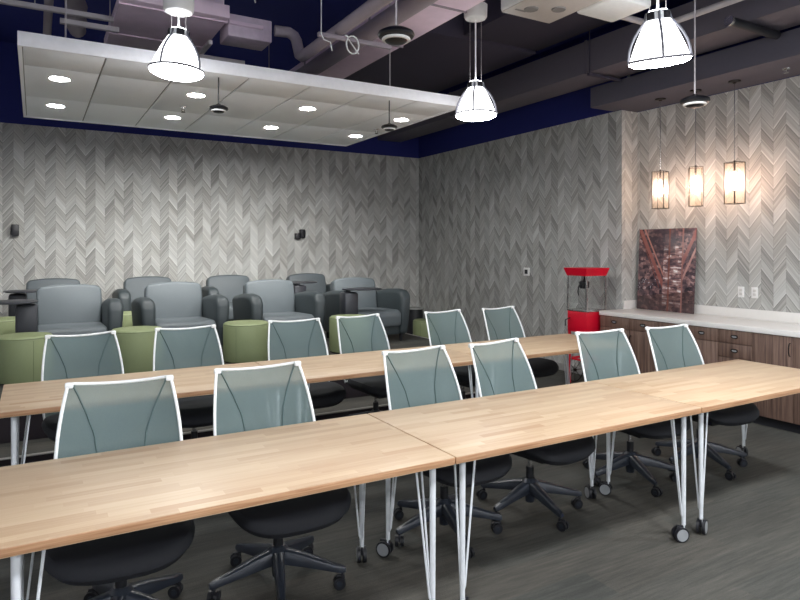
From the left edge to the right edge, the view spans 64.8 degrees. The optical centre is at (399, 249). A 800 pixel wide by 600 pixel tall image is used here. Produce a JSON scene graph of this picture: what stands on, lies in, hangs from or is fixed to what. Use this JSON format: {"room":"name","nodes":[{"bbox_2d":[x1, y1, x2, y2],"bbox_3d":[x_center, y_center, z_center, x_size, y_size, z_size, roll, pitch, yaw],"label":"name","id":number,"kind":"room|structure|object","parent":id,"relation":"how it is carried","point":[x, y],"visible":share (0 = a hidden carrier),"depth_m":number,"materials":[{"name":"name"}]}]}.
{"room":"training room","nodes":[
{"label":"training room","id":0,"kind":"room"},
{"bbox_2d":[0,41,418,332],"bbox_3d":[-3.822,-0.635,10.441,10.060,4.830,0.100,0,0,-30],"label":"wall","id":1,"kind":"structure","parent":0,"point":[103,206],"depth_m":10.55,"materials":[{"name":"tile"}]},
{"bbox_2d":[11,224,18,235],"bbox_3d":[-5.653,-0.290,9.253,0.100,0.170,0.120,0,0,-30],"label":"wall speaker","id":2,"kind":"object","parent":1,"relation":"attached to","point":[14,227],"visible":1,"depth_m":9.20,"materials":[{"name":"black plastic"}]},
{"bbox_2d":[294,229,304,238],"bbox_3d":[-1.821,-0.285,11.480,0.183,0.180,0.110,0,0,-30],"label":"wall speaker","id":3,"kind":"object","parent":1,"relation":"attached to","point":[301,234],"visible":1,"depth_m":11.44,"materials":[{"name":"black plastic"}]},
{"bbox_2d":[378,0,799,141],"bbox_3d":[3.161,-2.344,6.629,0.539,0.412,13.460,0,0,-30],"label":"air duct","id":4,"kind":"object","parent":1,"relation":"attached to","point":[565,71],"visible":0.56,"depth_m":7.60,"materials":[{"name":"metal"}]},
{"bbox_2d":[724,15,780,38],"bbox_3d":[3.342,-2.100,5.960,0.780,0.090,0.090,0,0,-30],"label":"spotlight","id":5,"kind":"object","parent":4,"relation":"attached to","point":[732,21],"visible":1,"depth_m":5.90,"materials":[{"name":"black plastic"}]},
{"bbox_2d":[0,385,479,466],"bbox_3d":[-2.326,1.749,6.007,8.000,0.062,0.488,0,0,-30],"label":"step","id":6,"kind":"structure","parent":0,"point":[44,444],"depth_m":6.04,"materials":[{"name":"carpet"}]},
{"bbox_2d":[0,392,474,460],"bbox_3d":[-2.208,1.721,5.803,8.000,0.014,0.028,0,0,-30],"label":"trim","id":7,"kind":"structure","parent":6,"relation":"on","point":[205,430],"depth_m":6.02,"materials":[{"name":"metal"}]},
{"bbox_2d":[0,0,693,92],"bbox_3d":[-0.277,-3.100,4.636,10.370,0.100,13.700,0,0,-30],"label":"ceiling","id":8,"kind":"structure","parent":0,"point":[303,16],"depth_m":8.37,"materials":[{"name":"paint"}]},
{"bbox_2d":[43,0,53,34],"bbox_3d":[-3.348,-2.828,6.035,0.090,0.445,5.800,0,0,-30],"label":"pipe","id":9,"kind":"object","parent":8,"relation":"hanging from","point":[47,17],"visible":0.61,"depth_m":7.17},
{"bbox_2d":[0,0,113,22],"bbox_3d":[-3.307,-2.625,5.764,1.260,0.850,0.050,0,0,-30],"label":"channel","id":10,"kind":"object","parent":8,"relation":"hanging from","point":[16,3],"visible":0.94,"depth_m":5.82,"materials":[{"name":"metal"}]},
{"bbox_2d":[65,0,65,37],"bbox_3d":[-2.602,-2.300,4.907,0.023,1.500,0.024,0,0,-30],"label":"wire","id":11,"kind":"object","parent":8,"relation":"hanging from","point":[65,0],"visible":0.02,"depth_m":4.90,"materials":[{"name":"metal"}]},
{"bbox_2d":[17,31,462,145],"bbox_3d":[-1.810,-1.570,6.938,4.052,0.110,2.920,0,0,-30],"label":"ceiling panel","id":12,"kind":"object","parent":11,"relation":"hanging from","point":[110,84],"visible":0.95,"depth_m":6.28,"materials":[{"name":"tile"}]},
{"bbox_2d":[45,104,65,107],"bbox_3d":[-3.627,-1.516,6.636,0.200,0.006,0.200,0,0,-30],"label":"recessed light","id":13,"kind":"object","parent":12,"relation":"attached to","point":[47,105],"visible":1,"depth_m":6.63,"materials":[{"name":"white plastic"}]},
{"bbox_2d":[47,76,71,81],"bbox_3d":[-3.023,-1.516,5.593,0.200,0.006,0.200,0,0,-30],"label":"recessed light","id":14,"kind":"object","parent":12,"relation":"attached to","point":[52,78],"visible":1,"depth_m":5.59,"materials":[{"name":"white plastic"}]},
{"bbox_2d":[164,116,181,119],"bbox_3d":[-2.606,-1.516,7.228,0.200,0.006,0.200,0,0,-30],"label":"recessed light","id":15,"kind":"object","parent":12,"relation":"attached to","point":[165,117],"visible":1,"depth_m":7.22,"materials":[{"name":"white plastic"}]},
{"bbox_2d":[185,93,206,97],"bbox_3d":[-2.002,-1.516,6.185,0.200,0.006,0.200,0,0,-30],"label":"recessed light","id":16,"kind":"object","parent":12,"relation":"attached to","point":[192,95],"visible":1,"depth_m":6.19,"materials":[{"name":"white plastic"}]},
{"bbox_2d":[209,77,227,113],"bbox_3d":[-1.597,-1.363,5.547,0.166,0.315,0.166,0,0,-30],"label":"pendant light","id":17,"kind":"object","parent":12,"relation":"hanging from","point":[218,108],"visible":1,"depth_m":5.51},
{"bbox_2d":[298,107,316,110],"bbox_3d":[-0.994,-1.516,6.769,0.200,0.006,0.200,0,0,-30],"label":"recessed light","id":18,"kind":"object","parent":12,"relation":"attached to","point":[299,108],"visible":1,"depth_m":6.76,"materials":[{"name":"white plastic"}]},
{"bbox_2d":[381,100,396,130],"bbox_3d":[-0.109,-1.365,6.410,0.166,0.310,0.166,0,0,-30],"label":"speaker","id":19,"kind":"object","parent":12,"relation":"hanging from","point":[387,127],"visible":1,"depth_m":6.37},
{"bbox_2d":[393,118,408,121],"bbox_3d":[0.014,-1.516,7.354,0.200,0.006,0.200,0,0,-30],"label":"recessed light","id":20,"kind":"object","parent":12,"relation":"attached to","point":[396,119],"visible":1,"depth_m":7.37,"materials":[{"name":"white plastic"}]},
{"bbox_2d":[60,18,118,32],"bbox_3d":[-2.918,-2.570,5.931,0.500,0.960,0.050,0,0,-30],"label":"channel","id":21,"kind":"object","parent":8,"relation":"hanging from","point":[70,22],"visible":1,"depth_m":5.92,"materials":[{"name":"metal"}]},
{"bbox_2d":[104,0,229,51],"bbox_3d":[-2.430,-2.619,6.440,0.965,0.862,1.620,0,0,-30],"label":"air duct","id":22,"kind":"object","parent":8,"relation":"hanging from","point":[142,24],"visible":0.55,"depth_m":6.09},
{"bbox_2d":[64,0,87,37],"bbox_3d":[-3.334,-2.554,6.459,0.238,0.251,1.962,0,0,-26],"label":"duct","id":23,"kind":"object","parent":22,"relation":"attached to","point":[80,5],"visible":0.58,"depth_m":6.65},
{"bbox_2d":[147,0,204,81],"bbox_3d":[-1.710,-2.187,4.823,0.417,1.727,0.418,0,0,-30],"label":"dome pendant","id":24,"kind":"object","parent":8,"relation":"hanging from","point":[177,58],"visible":1,"depth_m":4.74,"materials":[{"name":"metal"}]},
{"bbox_2d":[321,0,332,50],"bbox_3d":[-0.626,-2.380,5.376,0.108,1.341,0.009,0,0,-30],"label":"wire","id":25,"kind":"object","parent":8,"relation":"hanging from","point":[321,0],"visible":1,"depth_m":5.35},
{"bbox_2d":[317,31,391,49],"bbox_3d":[-0.392,-1.843,5.552,0.710,0.035,0.040,0,0,-30],"label":"channel","id":26,"kind":"object","parent":25,"relation":"hanging from","point":[325,35],"visible":0.97,"depth_m":5.54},
{"bbox_2d":[274,0,392,61],"bbox_3d":[-0.008,-2.071,4.448,0.262,0.409,4.704,0,0,-30],"label":"pipe","id":27,"kind":"object","parent":26,"relation":"on","point":[370,7],"visible":1,"depth_m":5.63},
{"bbox_2d":[220,14,271,50],"bbox_3d":[-1.562,-2.210,6.399,0.445,0.220,0.360,0,0,-30],"label":"box","id":28,"kind":"object","parent":27,"relation":"attached to","point":[240,31],"visible":0.9,"depth_m":6.29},
{"bbox_2d":[198,40,244,63],"bbox_3d":[-2.054,-2.060,6.638,0.635,0.080,0.629,0,0,11],"label":"channel","id":29,"kind":"object","parent":28,"relation":"attached to","point":[208,43],"visible":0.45,"depth_m":6.67,"materials":[{"name":"metal"}]},
{"bbox_2d":[345,34,358,54],"bbox_3d":[-0.418,-1.790,5.500,0.140,0.168,0.019,0,0,-30],"label":"cable loop","id":30,"kind":"object","parent":26,"relation":"hanging from","point":[357,50],"visible":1,"depth_m":5.49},
{"bbox_2d":[295,0,437,74],"bbox_3d":[-0.179,-2.508,5.733,0.170,1.084,7.100,0,0,-30],"label":"pipe","id":31,"kind":"object","parent":8,"relation":"hanging from","point":[406,9],"visible":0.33,"depth_m":5.82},
{"bbox_2d":[289,0,484,78],"bbox_3d":[-0.654,-2.429,7.828,0.430,0.322,5.400,0,0,-30],"label":"air duct","id":32,"kind":"object","parent":8,"relation":"hanging from","point":[439,12],"visible":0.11,"depth_m":6.66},
{"bbox_2d":[378,0,414,45],"bbox_3d":[-0.022,-2.118,3.628,0.214,1.864,0.214,0,0,-30],"label":"speaker","id":33,"kind":"object","parent":8,"relation":"hanging from","point":[395,35],"visible":1,"depth_m":3.57},
{"bbox_2d":[344,13,535,92],"bbox_3d":[0.412,-2.825,9.040,1.740,0.450,2.570,0,0,-30],"label":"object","id":34,"kind":"structure","parent":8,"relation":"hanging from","point":[442,58],"depth_m":8.69,"materials":[{"name":"paint"}]},
{"bbox_2d":[455,2,497,120],"bbox_3d":[0.744,-2.164,6.164,0.418,1.772,0.418,0,0,-30],"label":"dome pendant","id":35,"kind":"object","parent":8,"relation":"hanging from","point":[475,105],"visible":1,"depth_m":6.07,"materials":[{"name":"metal"}]},
{"bbox_2d":[464,0,664,50],"bbox_3d":[2.328,-2.840,6.262,1.210,0.420,4.100,0,0,-30],"label":"bulkhead","id":36,"kind":"object","parent":8,"relation":"hanging from","point":[499,26],"visible":0.55,"depth_m":7.51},
{"bbox_2d":[501,0,650,22],"bbox_3d":[1.313,-2.419,4.714,0.920,1.262,0.640,0,0,-30],"label":"projector","id":37,"kind":"object","parent":8,"relation":"hanging from","point":[547,11],"visible":0.99,"depth_m":4.68,"materials":[{"name":"white plastic"}]},
{"bbox_2d":[587,31,621,81],"bbox_3d":[2.507,-2.575,7.718,0.560,0.950,0.040,0,0,-30],"label":"bar","id":38,"kind":"object","parent":8,"relation":"hanging from","point":[589,73],"visible":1,"depth_m":7.65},
{"bbox_2d":[627,0,692,68],"bbox_3d":[1.751,-2.132,4.253,0.410,1.837,0.416,0,0,-30],"label":"dome pendant","id":39,"kind":"object","parent":8,"relation":"hanging from","point":[660,43],"visible":1,"depth_m":4.13,"materials":[{"name":"metal"}]},
{"bbox_2d":[620,0,742,24],"bbox_3d":[3.453,-2.230,3.545,1.330,0.060,5.670,0,0,-30],"label":"conduit","id":40,"kind":"object","parent":8,"relation":"hanging from","point":[724,3],"visible":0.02,"depth_m":5.91,"materials":[{"name":"metal"}]},
{"bbox_2d":[679,0,710,108],"bbox_3d":[2.324,-2.085,4.965,0.224,1.930,0.224,0,0,-30],"label":"speaker","id":41,"kind":"object","parent":8,"relation":"hanging from","point":[694,101],"visible":1,"depth_m":4.94},
{"bbox_2d":[0,370,799,599],"bbox_3d":[-0.277,1.830,4.636,10.370,0.100,13.700,0,0,-30],"label":"floor","id":42,"kind":"structure","parent":0,"point":[619,545],"depth_m":3.78,"materials":[{"name":"carpet"}]},
{"bbox_2d":[41,330,123,441],"bbox_3d":[-2.387,1.220,4.737,0.702,1.120,0.830,0,0,-34],"label":"chair","id":43,"kind":"object","parent":42,"relation":"on","point":[94,354],"visible":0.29,"depth_m":5.00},
{"bbox_2d":[41,375,194,599],"bbox_3d":[-1.330,1.220,2.918,0.702,1.120,0.830,0,0,-24],"label":"chair","id":44,"kind":"object","parent":42,"relation":"on","point":[95,417],"visible":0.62,"depth_m":3.08,"materials":[{"name":"fabric"}]},
{"bbox_2d":[0,362,260,465],"bbox_3d":[-1.814,1.370,4.566,1.824,0.820,0.900,0,0,-30],"label":"folding table","id":45,"kind":"object","parent":42,"relation":"on","point":[40,397],"visible":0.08,"depth_m":4.37,"materials":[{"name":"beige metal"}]},
{"bbox_2d":[153,324,223,438],"bbox_3d":[-1.720,1.220,5.161,0.702,1.120,0.830,0,0,-30],"label":"chair","id":46,"kind":"object","parent":42,"relation":"on","point":[174,348],"visible":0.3,"depth_m":5.38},
{"bbox_2d":[0,329,429,443],"bbox_3d":[-3.523,1.540,8.072,8.000,0.480,4.300,0,0,-30],"label":"platform","id":47,"kind":"object","parent":42,"relation":"on","point":[36,431],"visible":0.01,"depth_m":5.91,"materials":[{"name":"carpet"}]},
{"bbox_2d":[0,316,14,334],"bbox_3d":[-4.899,1.069,7.794,0.524,0.462,0.524,0,0,-42],"label":"ottoman","id":48,"kind":"object","parent":47,"relation":"on","point":[7,324],"visible":0.26,"depth_m":7.61,"materials":[{"name":"green fabric"}]},
{"bbox_2d":[0,332,52,384],"bbox_3d":[-3.748,1.069,6.266,0.524,0.462,0.524,0,0,-30],"label":"ottoman","id":49,"kind":"object","parent":47,"relation":"on","point":[21,354],"visible":0.71,"depth_m":6.04,"materials":[{"name":"green fabric"}]},
{"bbox_2d":[3,278,80,315],"bbox_3d":[-4.830,0.855,8.733,1.109,0.891,1.323,0,0,-30],"label":"lounge armchair","id":50,"kind":"object","parent":47,"relation":"on","point":[32,286],"visible":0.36,"depth_m":8.98,"materials":[{"name":"grey leather"}]},
{"bbox_2d":[26,278,80,302],"bbox_3d":[-5.045,0.671,9.181,0.704,0.523,0.279,0,0,-30],"label":"cushion","id":51,"kind":"object","parent":50,"relation":"on","point":[32,284],"depth_m":9.08,"materials":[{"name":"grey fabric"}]},
{"bbox_2d":[0,284,123,334],"bbox_3d":[-3.855,0.855,7.084,1.315,0.891,1.295,0,0,-30],"label":"lounge armchair","id":52,"kind":"object","parent":47,"relation":"on","point":[63,309],"visible":0.56,"depth_m":7.36,"materials":[{"name":"grey leather"}]},
{"bbox_2d":[36,284,101,324],"bbox_3d":[-3.973,0.671,7.572,0.704,0.523,0.279,0,0,-30],"label":"cushion","id":53,"kind":"object","parent":52,"relation":"on","point":[63,303],"depth_m":7.49,"materials":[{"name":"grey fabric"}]},
{"bbox_2d":[38,322,107,334],"bbox_3d":[-3.743,0.963,7.175,0.690,0.234,0.772,0,0,-30],"label":"seat cushion","id":54,"kind":"object","parent":52,"relation":"on","point":[55,328],"depth_m":6.97,"materials":[{"name":"grey fabric"}]},
{"bbox_2d":[122,311,132,326],"bbox_3d":[-3.636,1.069,8.526,0.524,0.462,0.524,0,0,-42],"label":"ottoman","id":55,"kind":"object","parent":47,"relation":"on","point":[127,315],"visible":0.09,"depth_m":8.28,"materials":[{"name":"green fabric"}]},
{"bbox_2d":[111,326,160,373],"bbox_3d":[-2.835,1.069,6.795,0.524,0.462,0.524,0,0,43],"label":"ottoman","id":56,"kind":"object","parent":47,"relation":"on","point":[136,343],"visible":0.63,"depth_m":6.56,"materials":[{"name":"green fabric"}]},
{"bbox_2d":[112,276,171,310],"bbox_3d":[-3.759,0.855,9.534,1.031,0.891,1.011,0,0,-30],"label":"lounge armchair","id":57,"kind":"object","parent":47,"relation":"on","point":[133,288],"visible":0.27,"depth_m":9.65,"materials":[{"name":"grey leather"}]},
{"bbox_2d":[123,276,171,301],"bbox_3d":[-3.929,0.671,9.828,0.704,0.523,0.279,0,0,-30],"label":"cushion","id":58,"kind":"object","parent":57,"relation":"on","point":[136,286],"depth_m":9.70,"materials":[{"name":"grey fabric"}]},
{"bbox_2d":[131,282,228,347],"bbox_3d":[-2.765,0.855,7.880,1.031,0.891,1.011,0,0,-30],"label":"lounge armchair","id":59,"kind":"object","parent":47,"relation":"on","point":[163,304],"visible":0.53,"depth_m":7.97,"materials":[{"name":"grey leather"}]},
{"bbox_2d":[144,282,201,318],"bbox_3d":[-2.935,0.671,8.173,0.704,0.523,0.279,0,0,-30],"label":"cushion","id":60,"kind":"object","parent":59,"relation":"on","point":[171,299],"depth_m":8.10,"materials":[{"name":"grey fabric"}]},
{"bbox_2d":[156,316,215,327],"bbox_3d":[-2.705,0.963,7.776,0.690,0.234,0.772,0,0,-30],"label":"seat cushion","id":61,"kind":"object","parent":59,"relation":"on","point":[161,321],"depth_m":7.57,"materials":[{"name":"grey fabric"}]},
{"bbox_2d":[201,275,248,320],"bbox_3d":[-2.677,0.855,10.161,1.031,0.891,1.011,0,0,-30],"label":"lounge armchair","id":62,"kind":"object","parent":47,"relation":"on","point":[229,286],"visible":0.21,"depth_m":10.34,"materials":[{"name":"grey leather"}]},
{"bbox_2d":[206,275,248,302],"bbox_3d":[-2.847,0.671,10.455,0.704,0.523,0.279,0,0,-30],"label":"cushion","id":63,"kind":"object","parent":62,"relation":"on","point":[229,286],"depth_m":10.37,"materials":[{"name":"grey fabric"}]},
{"bbox_2d":[228,303,232,319],"bbox_3d":[-2.617,0.963,10.058,0.690,0.234,0.772,0,0,-30],"label":"seat cushion","id":64,"kind":"object","parent":62,"relation":"on","point":[230,304],"depth_m":9.64,"materials":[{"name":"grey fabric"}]},
{"bbox_2d":[223,320,268,363],"bbox_3d":[-1.805,1.069,7.391,0.524,0.462,0.524,0,0,31],"label":"ottoman","id":65,"kind":"object","parent":47,"relation":"on","point":[244,341],"visible":0.95,"depth_m":7.17,"materials":[{"name":"green fabric"}]},
{"bbox_2d":[232,279,325,328],"bbox_3d":[-1.657,0.855,8.522,1.031,0.891,1.011,0,0,-30],"label":"lounge armchair","id":66,"kind":"object","parent":47,"relation":"on","point":[267,299],"visible":0.54,"depth_m":8.55,"materials":[{"name":"grey leather"}]},
{"bbox_2d":[243,279,294,312],"bbox_3d":[-1.827,0.671,8.815,0.704,0.523,0.279,0,0,-30],"label":"cushion","id":67,"kind":"object","parent":66,"relation":"on","point":[277,295],"depth_m":8.76,"materials":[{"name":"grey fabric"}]},
{"bbox_2d":[263,312,313,321],"bbox_3d":[-1.597,0.963,8.418,0.690,0.234,0.772,0,0,-30],"label":"seat cushion","id":68,"kind":"object","parent":66,"relation":"on","point":[279,316],"depth_m":8.19,"materials":[{"name":"grey fabric"}]},
{"bbox_2d":[286,273,329,293],"bbox_3d":[-1.492,0.855,10.848,1.052,0.891,1.011,0,0,-30],"label":"lounge armchair","id":69,"kind":"object","parent":47,"relation":"on","point":[302,282],"visible":0.27,"depth_m":11.09,"materials":[{"name":"grey leather"}]},
{"bbox_2d":[329,314,362,353],"bbox_3d":[-0.642,1.069,8.066,0.524,0.462,0.524,0,0,8],"label":"ottoman","id":70,"kind":"object","parent":47,"relation":"on","point":[333,332],"visible":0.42,"depth_m":7.90,"materials":[{"name":"green fabric"}]},
{"bbox_2d":[323,277,409,340],"bbox_3d":[-0.497,0.855,9.111,1.052,0.891,1.156,0,0,-30],"label":"lounge armchair","id":71,"kind":"object","parent":47,"relation":"on","point":[351,295],"visible":0.7,"depth_m":8.99,"materials":[{"name":"grey leather"}]},
{"bbox_2d":[330,277,376,307],"bbox_3d":[-0.694,0.671,9.472,0.704,0.523,0.279,0,0,-30],"label":"cushion","id":72,"kind":"object","parent":71,"relation":"on","point":[366,299],"depth_m":9.43,"materials":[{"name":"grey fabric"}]},
{"bbox_2d":[358,307,400,326],"bbox_3d":[-0.464,0.963,9.075,0.690,0.234,0.772,0,0,-30],"label":"seat cushion","id":73,"kind":"object","parent":71,"relation":"on","point":[390,316],"depth_m":8.85,"materials":[{"name":"grey fabric"}]},
{"bbox_2d":[0,414,454,599],"bbox_3d":[-0.759,1.370,2.854,1.824,0.820,0.900,0,0,-30],"label":"folding table","id":74,"kind":"object","parent":42,"relation":"on","point":[48,504],"visible":1,"depth_m":2.69,"materials":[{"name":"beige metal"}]},
{"bbox_2d":[207,361,350,599],"bbox_3d":[-0.677,1.220,3.327,0.702,1.120,0.830,0,0,-30],"label":"chair","id":75,"kind":"object","parent":42,"relation":"on","point":[275,395],"visible":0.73,"depth_m":3.39,"materials":[{"name":"fabric"}]},
{"bbox_2d":[268,318,345,408],"bbox_3d":[-0.896,1.220,5.722,0.702,1.120,0.830,0,0,-26],"label":"chair","id":76,"kind":"object","parent":42,"relation":"on","point":[295,338],"visible":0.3,"depth_m":5.96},
{"bbox_2d":[336,313,389,416],"bbox_3d":[-0.265,1.220,6.140,0.702,1.120,0.830,0,0,-35],"label":"chair","id":77,"kind":"object","parent":42,"relation":"on","point":[365,333],"visible":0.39,"depth_m":6.35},
{"bbox_2d":[255,346,478,397],"bbox_3d":[-0.231,1.370,5.484,1.824,0.820,0.900,0,0,-30],"label":"folding table","id":78,"kind":"object","parent":42,"relation":"on","point":[324,368],"visible":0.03,"depth_m":5.38,"materials":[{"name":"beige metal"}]},
{"bbox_2d":[407,307,423,334],"bbox_3d":[0.291,1.454,12.398,0.360,0.652,0.360,0,0,-30],"label":"side table","id":79,"kind":"object","parent":42,"relation":"on","point":[415,312],"visible":0.53,"depth_m":12.26,"materials":[{"name":"black plastic"}]},
{"bbox_2d":[413,318,428,337],"bbox_3d":[0.506,1.549,11.968,0.524,0.462,0.524,0,0,-42],"label":"ottoman","id":80,"kind":"object","parent":42,"relation":"on","point":[419,325],"visible":0.42,"depth_m":11.75,"materials":[{"name":"green fabric"}]},
{"bbox_2d":[381,345,511,559],"bbox_3d":[0.251,1.220,3.954,0.702,1.120,0.830,0,0,-33],"label":"chair","id":81,"kind":"object","parent":42,"relation":"on","point":[422,376],"visible":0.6,"depth_m":4.09,"materials":[{"name":"fabric"}]},
{"bbox_2d":[424,309,474,398],"bbox_3d":[0.638,1.220,6.627,0.702,1.120,0.830,0,0,-36],"label":"chair","id":82,"kind":"object","parent":42,"relation":"on","point":[443,327],"visible":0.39,"depth_m":6.88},
{"bbox_2d":[434,334,578,383],"bbox_3d":[1.352,1.370,6.401,1.824,0.820,0.900,0,0,-30],"label":"folding table","id":83,"kind":"object","parent":42,"relation":"on","point":[558,344],"visible":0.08,"depth_m":6.40,"materials":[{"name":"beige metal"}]},
{"bbox_2d":[482,306,558,377],"bbox_3d":[1.311,1.220,7.041,0.702,1.120,0.830,0,0,-36],"label":"chair","id":84,"kind":"object","parent":42,"relation":"on","point":[503,322],"visible":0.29,"depth_m":7.27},
{"bbox_2d":[468,338,595,531],"bbox_3d":[0.867,1.220,4.308,0.702,1.120,0.830,0,0,-38],"label":"chair","id":85,"kind":"object","parent":42,"relation":"on","point":[503,366],"visible":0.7,"depth_m":4.35,"materials":[{"name":"fabric"}]},
{"bbox_2d":[368,381,700,599],"bbox_3d":[0.824,1.370,3.772,1.824,0.820,0.900,0,0,-30],"label":"folding table","id":86,"kind":"object","parent":42,"relation":"on","point":[472,429],"visible":0.98,"depth_m":3.63,"materials":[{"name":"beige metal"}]},
{"bbox_2d":[564,267,609,382],"bbox_3d":[2.448,1.007,8.337,0.483,1.544,0.406,0,0,-30],"label":"machine","id":87,"kind":"object","parent":42,"relation":"on","point":[584,319],"visible":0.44,"depth_m":8.25,"materials":[{"name":"red metal"}]},
{"bbox_2d":[579,281,589,288],"bbox_3d":[2.443,0.458,8.357,0.136,0.105,0.136,0,0,-30],"label":"kettle","id":88,"kind":"object","parent":87,"relation":"on","point":[582,284],"depth_m":8.31,"materials":[{"name":"black metal"}]},
{"bbox_2d":[567,307,605,311],"bbox_3d":[2.470,0.792,8.350,0.360,0.025,0.350,0,0,-30],"label":"tray","id":89,"kind":"object","parent":87,"relation":"on","point":[583,309],"depth_m":8.26,"materials":[{"name":"silver metal"}]},
{"bbox_2d":[600,315,628,340],"bbox_3d":[3.009,1.310,8.145,0.757,0.940,0.459,0,0,-30],"label":"base cabinet","id":90,"kind":"object","parent":42,"relation":"on","point":[606,322],"visible":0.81,"depth_m":7.97,"materials":[{"name":"laminate"}]},
{"bbox_2d":[575,328,690,496],"bbox_3d":[1.761,1.220,4.888,0.702,1.120,0.830,0,0,-25],"label":"chair","id":91,"kind":"object","parent":42,"relation":"on","point":[606,354],"visible":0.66,"depth_m":5.04,"materials":[{"name":"fabric"}]},
{"bbox_2d":[629,318,657,373],"bbox_3d":[3.226,1.310,7.769,0.757,0.940,0.405,0,0,-30],"label":"base cabinet","id":92,"kind":"object","parent":42,"relation":"on","point":[639,342],"visible":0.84,"depth_m":7.60,"materials":[{"name":"laminate"}]},
{"bbox_2d":[658,322,679,326],"bbox_3d":[3.424,1.310,7.429,0.757,0.940,0.378,0,0,-30],"label":"base cabinet","id":93,"kind":"object","parent":42,"relation":"on","point":[660,324],"visible":0.02,"depth_m":7.33,"materials":[{"name":"laminate"}]},
{"bbox_2d":[591,359,799,534],"bbox_3d":[2.408,1.370,4.690,1.824,0.820,0.900,0,0,-30],"label":"folding table","id":94,"kind":"object","parent":42,"relation":"on","point":[725,384],"visible":0.85,"depth_m":4.46,"materials":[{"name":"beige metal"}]},
{"bbox_2d":[645,324,759,480],"bbox_3d":[2.460,1.220,5.217,0.702,1.120,0.830,0,0,-26],"label":"chair","id":95,"kind":"object","parent":42,"relation":"on","point":[675,346],"visible":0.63,"depth_m":5.34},
{"bbox_2d":[688,325,718,363],"bbox_3d":[3.614,1.310,7.099,0.757,0.940,0.379,0,0,-30],"label":"base cabinet","id":96,"kind":"object","parent":42,"relation":"on","point":[706,338],"visible":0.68,"depth_m":6.87,"materials":[{"name":"laminate"}]},
{"bbox_2d":[718,329,755,422],"bbox_3d":[3.812,1.310,6.780,0.736,0.940,0.369,0,0,-30],"label":"base cabinet","id":97,"kind":"object","parent":42,"relation":"on","point":[732,344],"visible":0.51,"depth_m":6.60,"materials":[{"name":"laminate"}]},
{"bbox_2d":[752,332,796,432],"bbox_3d":[3.997,1.310,6.439,0.757,0.940,0.402,0,0,-30],"label":"base cabinet","id":98,"kind":"object","parent":42,"relation":"on","point":[766,348],"visible":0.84,"depth_m":6.24,"materials":[{"name":"laminate"}]},
{"bbox_2d":[793,337,799,433],"bbox_3d":[4.202,1.310,6.085,0.757,0.940,0.412,0,0,-30],"label":"base cabinet","id":99,"kind":"object","parent":42,"relation":"on","point":[796,341],"visible":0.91,"depth_m":6.06,"materials":[{"name":"laminate"}]},
{"bbox_2d":[599,300,799,337],"bbox_3d":[3.619,0.757,7.109,0.743,0.165,2.871,0,0,-30],"label":"countertop","id":100,"kind":"structure","parent":99,"relation":"on","point":[738,319],"depth_m":7.12,"materials":[{"name":"white stone"}]},
{"bbox_2d":[637,228,696,313],"bbox_3d":[3.412,0.255,8.092,0.071,1.059,0.840,0,0,-30],"label":"art print","id":101,"kind":"object","parent":100,"relation":"on","point":[667,257],"visible":1,"depth_m":8.06},
{"bbox_2d":[419,21,626,367],"bbox_3d":[1.716,-0.635,10.638,0.120,4.830,5.115,0,0,-30],"label":"wall","id":102,"kind":"structure","parent":0,"point":[536,186],"depth_m":10.07,"materials":[{"name":"tile"}]},
{"bbox_2d":[556,362,581,373],"bbox_3d":[1.665,1.730,10.595,0.012,0.100,5.113,0,0,-30],"label":"baseboard","id":103,"kind":"structure","parent":102,"relation":"attached to","point":[561,366],"depth_m":9.15,"materials":[{"name":"paint"}]},
{"bbox_2d":[621,110,637,308],"bbox_3d":[3.136,-0.043,8.499,0.430,3.645,0.010,0,0,-30],"label":"wall","id":104,"kind":"structure","parent":0,"point":[629,119],"depth_m":8.46,"materials":[{"name":"tile"}]},
{"bbox_2d":[630,25,799,312],"bbox_3d":[5.342,-0.635,5.001,0.120,4.830,8.495,0,0,-30],"label":"wall","id":105,"kind":"structure","parent":0,"point":[755,243],"depth_m":7.35,"materials":[{"name":"tile"}]},
{"bbox_2d":[652,98,668,208],"bbox_3d":[3.224,-1.190,7.798,0.151,1.361,0.151,0,0,-42],"label":"glass lantern","id":106,"kind":"object","parent":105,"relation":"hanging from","point":[660,191],"visible":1,"depth_m":7.79,"materials":[{"name":"glass"}]},
{"bbox_2d":[591,28,799,111],"bbox_3d":[4.964,-2.000,4.796,0.740,0.260,8.520,0,0,-30],"label":"beam","id":107,"kind":"structure","parent":105,"relation":"attached to","point":[763,60],"depth_m":7.02,"materials":[{"name":"paint"}]},
{"bbox_2d":[688,89,702,206],"bbox_3d":[3.465,-1.190,7.383,0.151,1.361,0.151,0,0,20],"label":"glass lantern","id":108,"kind":"object","parent":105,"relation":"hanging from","point":[695,186],"visible":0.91,"depth_m":7.38,"materials":[{"name":"glass"}]},
{"bbox_2d":[623,300,799,323],"bbox_3d":[3.816,0.730,7.223,0.288,0.110,2.871,0,0,-30],"label":"backsplash","id":109,"kind":"structure","parent":105,"relation":"attached to","point":[789,317],"depth_m":7.25,"materials":[{"name":"white stone"}]},
{"bbox_2d":[724,79,745,204],"bbox_3d":[3.703,-1.190,6.972,0.151,1.361,0.151,0,0,-15],"label":"glass lantern","id":110,"kind":"object","parent":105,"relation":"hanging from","point":[734,181],"visible":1,"depth_m":6.96,"materials":[{"name":"glass"}]},
{"bbox_2d":[738,286,743,296],"bbox_3d":[3.943,0.485,7.285,0.011,0.124,0.076,0,0,-30],"label":"wall outlet","id":111,"kind":"object","parent":105,"relation":"attached to","point":[740,289],"visible":1,"depth_m":7.29,"materials":[{"name":"white plastic"}]},
{"bbox_2d":[751,287,757,297],"bbox_3d":[4.023,0.485,7.146,0.011,0.124,0.076,0,0,-30],"label":"wall outlet","id":112,"kind":"object","parent":105,"relation":"attached to","point":[754,290],"visible":1,"depth_m":7.15,"materials":[{"name":"white plastic"}]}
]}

